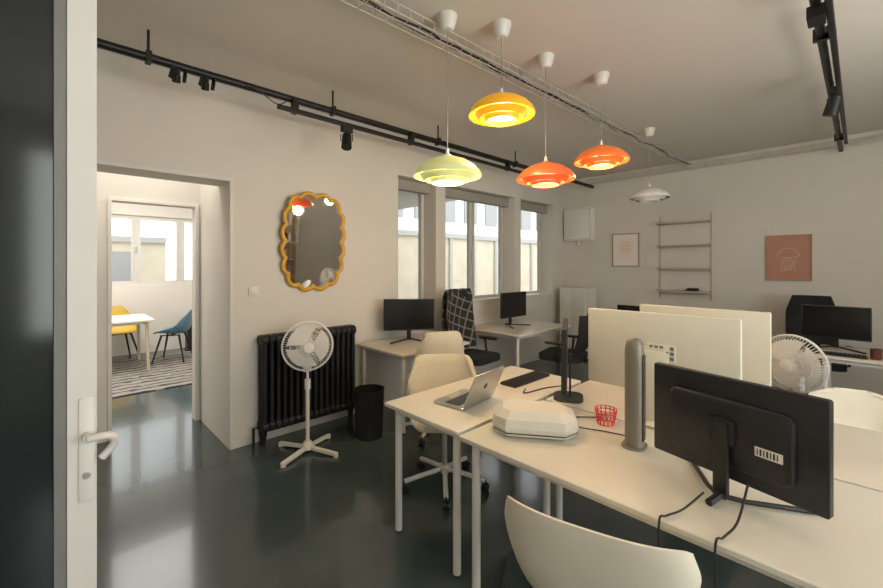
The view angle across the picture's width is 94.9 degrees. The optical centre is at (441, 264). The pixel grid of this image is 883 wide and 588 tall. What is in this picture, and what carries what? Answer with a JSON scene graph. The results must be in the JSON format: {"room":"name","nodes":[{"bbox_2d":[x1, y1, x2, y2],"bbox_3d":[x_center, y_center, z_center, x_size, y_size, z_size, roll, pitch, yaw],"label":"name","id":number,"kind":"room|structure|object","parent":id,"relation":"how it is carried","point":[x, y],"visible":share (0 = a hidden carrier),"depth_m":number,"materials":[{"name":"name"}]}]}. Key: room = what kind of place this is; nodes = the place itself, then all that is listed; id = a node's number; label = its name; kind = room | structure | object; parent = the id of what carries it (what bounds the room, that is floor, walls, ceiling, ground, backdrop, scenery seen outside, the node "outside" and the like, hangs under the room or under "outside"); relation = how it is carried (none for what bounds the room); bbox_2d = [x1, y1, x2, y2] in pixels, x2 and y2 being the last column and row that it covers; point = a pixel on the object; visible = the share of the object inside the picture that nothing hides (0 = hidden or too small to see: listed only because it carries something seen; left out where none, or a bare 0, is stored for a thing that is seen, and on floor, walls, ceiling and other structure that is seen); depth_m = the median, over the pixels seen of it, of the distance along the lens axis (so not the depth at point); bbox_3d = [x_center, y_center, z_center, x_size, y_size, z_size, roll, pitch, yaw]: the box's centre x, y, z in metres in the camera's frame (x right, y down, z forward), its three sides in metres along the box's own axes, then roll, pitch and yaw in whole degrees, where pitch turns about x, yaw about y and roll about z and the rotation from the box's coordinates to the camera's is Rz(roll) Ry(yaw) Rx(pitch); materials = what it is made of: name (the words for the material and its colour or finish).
{"room":"open-plan office","nodes":[
{"label":"open-plan office","id":0,"kind":"room"},
{"bbox_2d":[97,172,199,443],"bbox_3d":[-2.877,0.025,3.699,4.200,3.050,0.120,0,0,-44],"label":"wall partition","id":1,"kind":"structure","parent":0,"point":[108,184],"depth_m":3.60,"materials":[{"name":"white paint"}]},
{"bbox_2d":[107,197,198,441],"bbox_3d":[-2.678,0.475,3.799,0.705,2.150,0.015,0,0,-44],"label":"trim","id":2,"kind":"structure","parent":1,"relation":"attached to","point":[109,199],"depth_m":3.57,"materials":[{"name":"paint"}]},
{"bbox_2d":[112,202,191,356],"bbox_3d":[-5.805,0.025,6.731,3.900,3.050,0.150,0,0,-44],"label":"wall","id":3,"kind":"structure","parent":0,"point":[167,304],"depth_m":7.26,"materials":[{"name":"paint"}]},
{"bbox_2d":[112,214,191,285],"bbox_3d":[-5.325,-0.260,7.169,1.900,1.220,0.078,0,0,-44],"label":"window","id":4,"kind":"structure","parent":3,"relation":"in","point":[135,220],"depth_m":7.21,"materials":[{"name":"paint"}]},
{"bbox_2d":[200,184,218,438],"bbox_3d":[-2.572,0.025,3.477,1.270,3.050,0.625,0,0,-44],"label":"wall","id":5,"kind":"structure","parent":0,"point":[209,195],"depth_m":3.80,"materials":[{"name":"white paint"}]},
{"bbox_2d":[97,49,565,449],"bbox_3d":[-0.539,0.025,4.797,7.390,3.050,0.300,0,0,-44],"label":"wall","id":6,"kind":"structure","parent":0,"point":[272,155],"depth_m":3.72,"materials":[{"name":"paint"}]},
{"bbox_2d":[97,159,233,449],"bbox_3d":[-2.131,0.410,3.042,1.060,2.280,0.012,0,0,-44],"label":"trim","id":7,"kind":"structure","parent":6,"relation":"attached to","point":[103,162],"depth_m":3.39,"materials":[{"name":"paint"}]},
{"bbox_2d":[248,287,257,295],"bbox_3d":[-1.633,0.230,3.520,0.080,0.080,0.017,0,0,-44],"label":"light switch","id":8,"kind":"object","parent":6,"relation":"attached to","point":[252,291],"visible":1,"depth_m":3.51,"materials":[{"name":"white plastic"}]},
{"bbox_2d":[280,191,345,291],"bbox_3d":[-1.210,-0.219,3.866,0.664,0.940,0.100,0,0,-43],"label":"wall mirror","id":9,"kind":"object","parent":6,"relation":"attached to","point":[313,233],"visible":1,"depth_m":3.85,"materials":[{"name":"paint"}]},
{"bbox_2d":[234,355,538,448],"bbox_3d":[0.239,1.510,5.331,5.530,0.080,0.012,0,0,-44],"label":"baseboard","id":10,"kind":"structure","parent":6,"relation":"attached to","point":[246,440],"depth_m":3.92,"materials":[{"name":"paint"}]},
{"bbox_2d":[398,178,429,298],"bbox_3d":[-0.414,-0.265,4.970,0.590,1.530,0.175,0,0,-44],"label":"window","id":11,"kind":"structure","parent":6,"relation":"in","point":[422,189],"depth_m":5.16,"materials":[{"name":"paint"}]},
{"bbox_2d":[446,187,508,297],"bbox_3d":[0.453,-0.265,5.807,1.480,1.530,0.175,0,0,-44],"label":"window","id":12,"kind":"structure","parent":6,"relation":"in","point":[471,198],"depth_m":5.85,"materials":[{"name":"paint"}]},
{"bbox_2d":[473,296,499,301],"bbox_3d":[0.514,0.490,5.744,1.470,0.020,0.240,0,0,-44],"label":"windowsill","id":13,"kind":"structure","parent":6,"relation":"attached to","point":[493,297],"depth_m":5.80,"materials":[{"name":"paint"}]},
{"bbox_2d":[521,201,546,293],"bbox_3d":[1.439,-0.265,6.759,0.940,1.530,0.175,0,0,-44],"label":"window","id":14,"kind":"structure","parent":6,"relation":"in","point":[525,206],"depth_m":7.07,"materials":[{"name":"paint"}]},
{"bbox_2d":[526,292,552,296],"bbox_3d":[1.500,0.490,6.696,0.930,0.020,0.240,0,0,-44],"label":"trim","id":15,"kind":"structure","parent":6,"relation":"attached to","point":[540,293],"depth_m":6.72,"materials":[{"name":"paint"}]},
{"bbox_2d":[97,348,794,587],"bbox_3d":[-0.252,1.610,3.997,8.390,0.120,11.800,0,0,-44],"label":"floor","id":16,"kind":"structure","parent":0,"point":[177,507],"depth_m":2.53,"materials":[{"name":"concrete"}]},
{"bbox_2d":[112,306,137,355],"bbox_3d":[-5.298,1.122,6.629,0.526,0.864,0.533,0,0,35],"label":"shell chair","id":17,"kind":"object","parent":16,"relation":"on","point":[116,310],"visible":0.47,"depth_m":6.79,"materials":[{"name":"yellow plastic"}]},
{"bbox_2d":[112,351,191,397],"bbox_3d":[-4.318,1.545,5.839,2.200,0.010,2.300,0,0,-44],"label":"striped rug","id":18,"kind":"object","parent":16,"relation":"on","point":[131,376],"visible":0.29,"depth_m":5.70,"materials":[{"name":"fabric"}]},
{"bbox_2d":[112,313,154,369],"bbox_3d":[-5.104,1.168,5.803,1.500,0.741,1.000,0,0,-44],"label":"meeting table","id":19,"kind":"object","parent":18,"relation":"on","point":[129,319],"visible":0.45,"depth_m":5.95,"materials":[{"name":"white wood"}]},
{"bbox_2d":[151,309,191,363],"bbox_3d":[-4.306,1.129,6.554,0.526,0.824,0.533,0,0,-15],"label":"shell chair","id":20,"kind":"object","parent":18,"relation":"on","point":[185,323],"visible":0.89,"depth_m":6.41,"materials":[{"name":"blue plastic"}]},
{"bbox_2d":[184,325,191,349],"bbox_3d":[-4.593,1.240,7.520,0.280,0.620,0.260,0,0,-44],"label":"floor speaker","id":21,"kind":"object","parent":16,"relation":"on","point":[188,332],"visible":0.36,"depth_m":7.38,"materials":[{"name":"black plastic"}]},
{"bbox_2d":[252,324,355,447],"bbox_3d":[-1.248,1.077,3.771,0.986,0.945,0.145,0,0,-44],"label":"radiator","id":22,"kind":"object","parent":16,"relation":"on","point":[282,392],"visible":0.8,"depth_m":3.68,"materials":[{"name":"black metal"}]},
{"bbox_2d":[278,321,337,467],"bbox_3d":[-1.115,1.006,3.372,0.436,1.088,0.436,0,0,-24],"label":"pedestal fan","id":23,"kind":"object","parent":16,"relation":"on","point":[301,356],"visible":1,"depth_m":3.32,"materials":[{"name":"white plastic"}]},
{"bbox_2d":[354,384,383,441],"bbox_3d":[-0.657,1.335,3.675,0.276,0.430,0.276,0,0,-44],"label":"waste bin","id":24,"kind":"object","parent":16,"relation":"on","point":[368,398],"visible":1,"depth_m":3.57,"materials":[{"name":"black plastic"}]},
{"bbox_2d":[357,333,469,433],"bbox_3d":[-0.290,1.180,4.224,0.910,0.740,0.760,0,0,-44],"label":"desk","id":25,"kind":"object","parent":16,"relation":"on","point":[406,349],"visible":0.45,"depth_m":4.03,"materials":[{"name":"white wood"}]},
{"bbox_2d":[384,299,434,343],"bbox_3d":[-0.342,0.585,4.296,0.540,0.450,0.267,0,0,-8],"label":"computer monitor","id":26,"kind":"object","parent":25,"relation":"on","point":[399,314],"visible":0.96,"depth_m":4.28,"materials":[{"name":"black plastic"}]},
{"bbox_2d":[405,331,463,446],"bbox_3d":[-0.076,1.059,3.739,0.616,0.981,0.628,0,0,-18],"label":"swivel chair","id":27,"kind":"object","parent":16,"relation":"on","point":[442,342],"visible":0.15,"depth_m":3.45,"materials":[{"name":"white plastic"}]},
{"bbox_2d":[402,354,489,509],"bbox_3d":[0.021,1.119,2.852,0.616,0.862,0.625,0,0,-2],"label":"swivel chair","id":28,"kind":"object","parent":16,"relation":"on","point":[428,371],"visible":0.49,"depth_m":3.07,"materials":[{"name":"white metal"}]},
{"bbox_2d":[442,288,499,367],"bbox_3d":[0.360,0.918,4.693,0.646,1.264,0.630,0,0,40],"label":"office chair","id":29,"kind":"object","parent":16,"relation":"on","point":[457,304],"visible":0.72,"depth_m":4.84,"materials":[{"name":"black fabric"}]},
{"bbox_2d":[385,366,580,577],"bbox_3d":[0.317,1.175,2.579,1.240,0.750,0.590,0,0,-44],"label":"desk","id":30,"kind":"object","parent":16,"relation":"on","point":[420,407],"visible":0.69,"depth_m":2.34,"materials":[{"name":"white metal"}]},
{"bbox_2d":[434,366,504,410],"bbox_3d":[0.163,0.695,2.369,0.303,0.206,0.305,0,0,39],"label":"laptop","id":31,"kind":"object","parent":30,"relation":"on","point":[484,385],"visible":1,"depth_m":2.31,"materials":[{"name":"metal"}]},
{"bbox_2d":[500,371,549,387],"bbox_3d":[0.587,0.791,2.819,0.420,0.016,0.130,0,0,-44],"label":"keyboard","id":32,"kind":"object","parent":30,"relation":"on","point":[524,379],"visible":1,"depth_m":2.78,"materials":[{"name":"black plastic"}]},
{"bbox_2d":[523,385,560,393],"bbox_3d":[0.648,0.795,2.626,0.350,0.008,0.076,0,0,-29],"label":"power cable","id":33,"kind":"object","parent":30,"relation":"on","point":[559,385],"visible":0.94,"depth_m":2.59,"materials":[{"name":"black plastic"}]},
{"bbox_2d":[499,558,530,587],"bbox_3d":[0.543,1.540,2.003,0.482,0.018,0.486,0,0,16],"label":"power cable","id":34,"kind":"object","parent":16,"relation":"on","point":[503,568],"visible":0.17,"depth_m":2.02,"materials":[{"name":"black plastic"}]},
{"bbox_2d":[467,319,570,366],"bbox_3d":[1.006,1.180,5.378,1.200,0.740,0.900,0,0,-44],"label":"desk","id":35,"kind":"object","parent":16,"relation":"on","point":[499,329],"visible":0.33,"depth_m":5.17,"materials":[{"name":"white metal"}]},
{"bbox_2d":[500,291,530,328],"bbox_3d":[0.958,0.585,5.371,0.540,0.450,0.267,0,0,-44],"label":"computer monitor","id":36,"kind":"object","parent":35,"relation":"on","point":[512,304],"visible":1,"depth_m":5.34,"materials":[{"name":"black plastic"}]},
{"bbox_2d":[539,313,587,363],"bbox_3d":[1.460,1.058,4.767,0.644,0.983,0.630,0,0,35],"label":"office chair","id":37,"kind":"object","parent":16,"relation":"on","point":[578,354],"visible":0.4,"depth_m":4.54,"materials":[{"name":"black fabric"}]},
{"bbox_2d":[560,287,596,357],"bbox_3d":[2.288,0.965,6.797,0.425,1.170,0.460,0,0,-44],"label":"storage cabinet","id":38,"kind":"object","parent":16,"relation":"on","point":[575,302],"visible":0.52,"depth_m":6.65,"materials":[{"name":"white metal"}]},
{"bbox_2d":[505,496,701,587],"bbox_3d":[0.532,1.143,1.351,0.557,0.820,0.528,0,0,31],"label":"shell chair","id":39,"kind":"object","parent":16,"relation":"on","point":[551,552],"visible":1,"depth_m":1.14,"materials":[{"name":"white plastic"}]},
{"bbox_2d":[459,400,882,587],"bbox_3d":[0.899,1.177,1.591,0.735,0.745,1.600,0,0,-44],"label":"desk","id":40,"kind":"object","parent":16,"relation":"on","point":[795,549],"visible":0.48,"depth_m":1.37,"materials":[{"name":"white laminate"}]},
{"bbox_2d":[492,400,578,440],"bbox_3d":[0.452,0.748,1.979,0.400,0.113,0.260,0,0,10],"label":"speaker","id":41,"kind":"object","parent":40,"relation":"on","point":[512,418],"visible":1,"depth_m":1.88},
{"bbox_2d":[576,416,624,435],"bbox_3d":[0.778,0.799,1.985,0.197,0.008,0.327,0,0,-17],"label":"power cable","id":42,"kind":"object","parent":40,"relation":"on","point":[576,416],"visible":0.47,"depth_m":1.98,"materials":[{"name":"black plastic"}]},
{"bbox_2d":[594,405,617,425],"bbox_3d":[0.835,0.766,2.058,0.111,0.077,0.111,0,0,-44],"label":"wire basket","id":43,"kind":"object","parent":40,"relation":"on","point":[599,417],"visible":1,"depth_m":2.04,"materials":[{"name":"red metal"}]},
{"bbox_2d":[621,338,647,451],"bbox_3d":[0.859,0.565,1.802,0.100,0.480,0.120,0,0,37],"label":"speaker","id":44,"kind":"object","parent":40,"relation":"on","point":[635,358],"visible":1,"depth_m":1.77},
{"bbox_2d":[657,492,703,547],"bbox_3d":[0.840,1.147,1.276,0.332,0.800,0.114,0,0,-11],"label":"power cable","id":45,"kind":"object","parent":40,"relation":"on","point":[702,493],"visible":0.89,"depth_m":1.29,"materials":[{"name":"black plastic"}]},
{"bbox_2d":[713,484,748,587],"bbox_3d":[0.838,1.122,1.261,0.247,0.849,0.157,0,0,-44],"label":"power cable","id":46,"kind":"object","parent":40,"relation":"on","point":[733,528],"visible":1,"depth_m":1.19,"materials":[{"name":"black plastic"}]},
{"bbox_2d":[654,362,833,519],"bbox_3d":[1.007,0.600,1.415,0.267,0.410,0.540,0,0,-29],"label":"computer monitor","id":47,"kind":"object","parent":40,"relation":"on","point":[778,442],"visible":0.99,"depth_m":1.34,"materials":[{"name":"black plastic"}]},
{"bbox_2d":[546,380,882,520],"bbox_3d":[1.444,1.177,2.118,0.740,0.745,1.600,0,0,-44],"label":"desk","id":48,"kind":"object","parent":16,"relation":"on","point":[858,452],"visible":0.17,"depth_m":1.87,"materials":[{"name":"white laminate"}]},
{"bbox_2d":[553,318,582,403],"bbox_3d":[0.769,0.580,2.456,0.170,0.450,0.500,0,0,18],"label":"computer monitor","id":49,"kind":"object","parent":48,"relation":"on","point":[565,396],"visible":1,"depth_m":2.36,"materials":[{"name":"black plastic"}]},
{"bbox_2d":[588,308,741,427],"bbox_3d":[1.093,0.525,2.064,0.170,0.560,0.710,0,0,-44],"label":"computer monitor","id":50,"kind":"object","parent":48,"relation":"on","point":[713,345],"visible":0.52,"depth_m":2.04,"materials":[{"name":"plastic"}]},
{"bbox_2d":[640,304,770,385],"bbox_3d":[1.469,0.525,2.308,0.170,0.560,0.640,0,0,-44],"label":"computer monitor","id":51,"kind":"object","parent":48,"relation":"on","point":[756,326],"visible":0.17,"depth_m":2.13,"materials":[{"name":"white plastic"}]},
{"bbox_2d":[771,334,829,393],"bbox_3d":[2.519,1.021,2.891,0.436,1.058,0.436,0,0,-25],"label":"pedestal fan","id":52,"kind":"object","parent":16,"relation":"on","point":[786,351],"visible":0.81,"depth_m":2.83,"materials":[{"name":"white plastic"}]},
{"bbox_2d":[777,295,851,393],"bbox_3d":[4.083,0.949,4.445,0.630,1.202,0.644,0,0,37],"label":"office chair","id":53,"kind":"object","parent":16,"relation":"on","point":[793,310],"visible":0.2,"depth_m":4.67,"materials":[{"name":"black plastic"}]},
{"bbox_2d":[808,387,882,431],"bbox_3d":[2.395,1.159,2.255,0.616,0.782,0.612,0,0,29],"label":"swivel chair","id":54,"kind":"object","parent":16,"relation":"on","point":[863,409],"visible":0.3,"depth_m":2.48,"materials":[{"name":"white plastic"}]},
{"bbox_2d":[816,344,882,388],"bbox_3d":[4.061,1.175,3.352,0.700,0.750,1.380,0,0,-44],"label":"desk","id":55,"kind":"object","parent":16,"relation":"on","point":[871,363],"visible":0.34,"depth_m":3.58,"materials":[{"name":"white metal"}]},
{"bbox_2d":[801,349,867,359],"bbox_3d":[3.493,0.791,3.610,0.130,0.016,0.420,0,0,-44],"label":"keyboard","id":56,"kind":"object","parent":55,"relation":"on","point":[848,355],"visible":0.81,"depth_m":3.54,"materials":[{"name":"black plastic"}]},
{"bbox_2d":[801,304,871,354],"bbox_3d":[3.736,0.595,3.844,0.267,0.410,0.480,0,0,-44],"label":"computer monitor","id":57,"kind":"object","parent":55,"relation":"on","point":[836,323],"visible":0.98,"depth_m":3.83,"materials":[{"name":"black plastic"}]},
{"bbox_2d":[870,348,882,359],"bbox_3d":[3.684,0.755,3.420,0.098,0.090,0.076,0,0,15],"label":"coffee mug","id":58,"kind":"object","parent":55,"relation":"on","point":[875,354],"visible":1,"depth_m":3.40,"materials":[{"name":"red ceramic"}]},
{"bbox_3d":[2.393,1.180,4.431,0.600,0.740,1.050,0,0,-44],"label":"desk","id":59,"kind":"object","parent":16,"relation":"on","visible":0},
{"bbox_2d":[617,305,639,311],"bbox_3d":[2.251,0.640,4.648,0.267,0.340,0.460,0,0,-44],"label":"computer monitor","id":60,"kind":"object","parent":59,"relation":"on","point":[619,307],"visible":0.06,"depth_m":4.71,"materials":[{"name":"black plastic"}]},
{"bbox_2d":[97,0,882,209],"bbox_3d":[-0.252,-1.575,3.997,8.390,0.150,11.800,0,0,-44],"label":"ceiling","id":61,"kind":"structure","parent":0,"point":[713,78],"depth_m":2.97,"materials":[{"name":"paint"}]},
{"bbox_2d":[97,29,593,187],"bbox_3d":[0.110,-1.395,4.500,6.810,0.210,0.070,0,0,-44],"label":"pipe","id":62,"kind":"object","parent":61,"relation":"hanging from","point":[147,56],"visible":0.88,"depth_m":3.13,"materials":[{"name":"black metal"}]},
{"bbox_2d":[168,65,187,83],"bbox_3d":[-1.747,-1.251,2.674,0.108,0.099,0.097,0,0,-44],"label":"spotlight","id":63,"kind":"object","parent":62,"relation":"attached to","point":[174,73],"visible":1,"depth_m":2.67,"materials":[{"name":"black metal"}]},
{"bbox_2d":[198,73,215,90],"bbox_3d":[-1.625,-1.251,2.792,0.108,0.099,0.097,0,0,-44],"label":"spotlight","id":64,"kind":"object","parent":62,"relation":"attached to","point":[203,81],"visible":1,"depth_m":2.79,"materials":[{"name":"black metal"}]},
{"bbox_2d":[245,84,521,173],"bbox_3d":[-0.112,-1.161,4.196,3.632,0.336,0.128,0,0,-44],"label":"track light","id":65,"kind":"object","parent":62,"relation":"hanging from","point":[346,128],"visible":0.88,"depth_m":3.53,"materials":[{"name":"black metal"}]},
{"bbox_2d":[413,10,481,185],"bbox_3d":[0.035,-0.996,2.439,0.410,1.008,0.410,0,0,-44],"label":"pendant lamp","id":66,"kind":"object","parent":61,"relation":"hanging from","point":[447,169],"visible":1,"depth_m":2.35,"materials":[{"name":"metal"}]},
{"bbox_2d":[469,18,534,126],"bbox_3d":[0.374,-1.196,2.520,0.410,0.608,0.410,0,0,-44],"label":"pendant lamp","id":67,"kind":"object","parent":61,"relation":"hanging from","point":[502,109],"visible":1,"depth_m":2.46,"materials":[{"name":"metal"}]},
{"bbox_2d":[340,0,692,165],"bbox_3d":[0.939,-1.454,3.416,6.906,0.093,0.126,0,0,-42],"label":"cable tray","id":68,"kind":"object","parent":61,"relation":"attached to","point":[377,8],"visible":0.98,"depth_m":2.93,"materials":[{"name":"metal"}]},
{"bbox_2d":[517,52,575,187],"bbox_3d":[0.748,-1.036,2.911,0.410,0.928,0.410,0,0,-44],"label":"pendant lamp","id":69,"kind":"object","parent":61,"relation":"hanging from","point":[545,174],"visible":1,"depth_m":2.82,"materials":[{"name":"metal"}]},
{"bbox_2d":[574,71,629,169],"bbox_3d":[1.258,-1.136,3.189,0.410,0.728,0.410,0,0,-44],"label":"pendant lamp","id":70,"kind":"object","parent":61,"relation":"hanging from","point":[600,157],"visible":1,"depth_m":3.11,"materials":[{"name":"metal"}]},
{"bbox_2d":[629,127,670,202],"bbox_3d":[2.292,-1.099,4.465,0.410,0.803,0.410,0,0,-44],"label":"pendant lamp","id":71,"kind":"object","parent":61,"relation":"hanging from","point":[650,194],"visible":1,"depth_m":4.38,"materials":[{"name":"metal"}]},
{"bbox_2d":[587,133,882,183],"bbox_3d":[4.024,-1.433,5.276,0.097,0.134,4.406,0,0,-44],"label":"cable tray","id":72,"kind":"object","parent":61,"relation":"attached to","point":[873,140],"visible":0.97,"depth_m":5.31,"materials":[{"name":"metal"}]},
{"bbox_2d":[806,0,847,151],"bbox_3d":[2.558,-1.290,2.670,5.790,0.420,0.115,0,0,-44],"label":"track light","id":73,"kind":"object","parent":61,"relation":"hanging from","point":[818,11],"visible":1,"depth_m":2.54,"materials":[{"name":"black metal"}]},
{"bbox_2d":[566,130,882,395],"bbox_3d":[4.440,0.025,5.069,0.150,3.050,6.825,0,0,-44],"label":"wall","id":74,"kind":"structure","parent":0,"point":[833,196],"depth_m":5.34,"materials":[{"name":"paint"}]},
{"bbox_2d":[564,207,593,244],"bbox_3d":[2.369,-0.660,7.001,0.145,0.640,0.500,0,0,-44],"label":"electrical panel","id":75,"kind":"object","parent":74,"relation":"attached to","point":[578,222],"visible":1,"depth_m":6.94,"materials":[{"name":"grey plastic"}]},
{"bbox_2d":[612,233,638,266],"bbox_3d":[2.948,-0.240,6.489,0.024,0.530,0.420,0,0,-44],"label":"framed poster","id":76,"kind":"object","parent":74,"relation":"attached to","point":[625,247],"visible":1,"depth_m":6.49,"materials":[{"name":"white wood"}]},
{"bbox_2d":[656,213,711,300],"bbox_3d":[3.466,-0.115,5.821,0.194,1.230,0.672,0,0,-44],"label":"wall shelf","id":77,"kind":"object","parent":74,"relation":"attached to","point":[706,220],"visible":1,"depth_m":5.71,"materials":[{"name":"grey metal"}]},
{"bbox_2d":[685,288,699,290],"bbox_3d":[3.544,0.349,5.730,0.120,0.040,0.160,0,0,-44],"label":"notebooks","id":78,"kind":"object","parent":77,"relation":"in","point":[687,289],"visible":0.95,"depth_m":5.69,"materials":[{"name":"black paper"}]},
{"bbox_2d":[766,234,811,280],"bbox_3d":[4.330,-0.090,5.057,0.024,0.570,0.440,0,0,-44],"label":"framed print","id":79,"kind":"object","parent":74,"relation":"attached to","point":[788,257],"visible":1,"depth_m":5.05,"materials":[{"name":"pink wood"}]},
{"bbox_2d":[771,380,821,390],"bbox_3d":[4.438,1.510,4.955,0.012,0.080,6.363,0,0,-44],"label":"baseboard","id":80,"kind":"structure","parent":74,"relation":"attached to","point":[772,384],"depth_m":5.09,"materials":[{"name":"paint"}]},
{"bbox_3d":[-0.984,0.025,-0.168,0.150,3.050,6.825,0,0,-44],"label":"wall","id":81,"kind":"structure","parent":0,"visible":0},
{"bbox_2d":[0,0,118,587],"bbox_3d":[-1.244,0.190,0.859,0.876,2.680,0.105,0,0,-44],"label":"door","id":82,"kind":"structure","parent":81,"relation":"in","point":[49,436],"depth_m":1.08,"materials":[{"name":"paint"}]},
{"label":"outside","id":83,"kind":"structure","parent":0,"visible":0},
{"bbox_3d":[-7.127,1.660,16.737,37.000,0.180,26.020,0,0,-44],"label":"ground","id":84,"kind":"structure","parent":83,"visible":0},
{"bbox_2d":[112,236,165,280],"bbox_3d":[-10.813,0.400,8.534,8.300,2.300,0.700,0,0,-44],"label":"neighbouring building","id":85,"kind":"structure","parent":84,"relation":"on","point":[153,249],"depth_m":10.88,"materials":[{"name":"beige concrete"}]},
{"bbox_2d":[398,200,536,298],"bbox_3d":[1.295,-1.700,15.430,16.900,6.500,1.400,0,0,-44],"label":"building","id":86,"kind":"structure","parent":84,"relation":"on","point":[485,216],"depth_m":14.63,"materials":[{"name":"beige concrete"}]}
]}

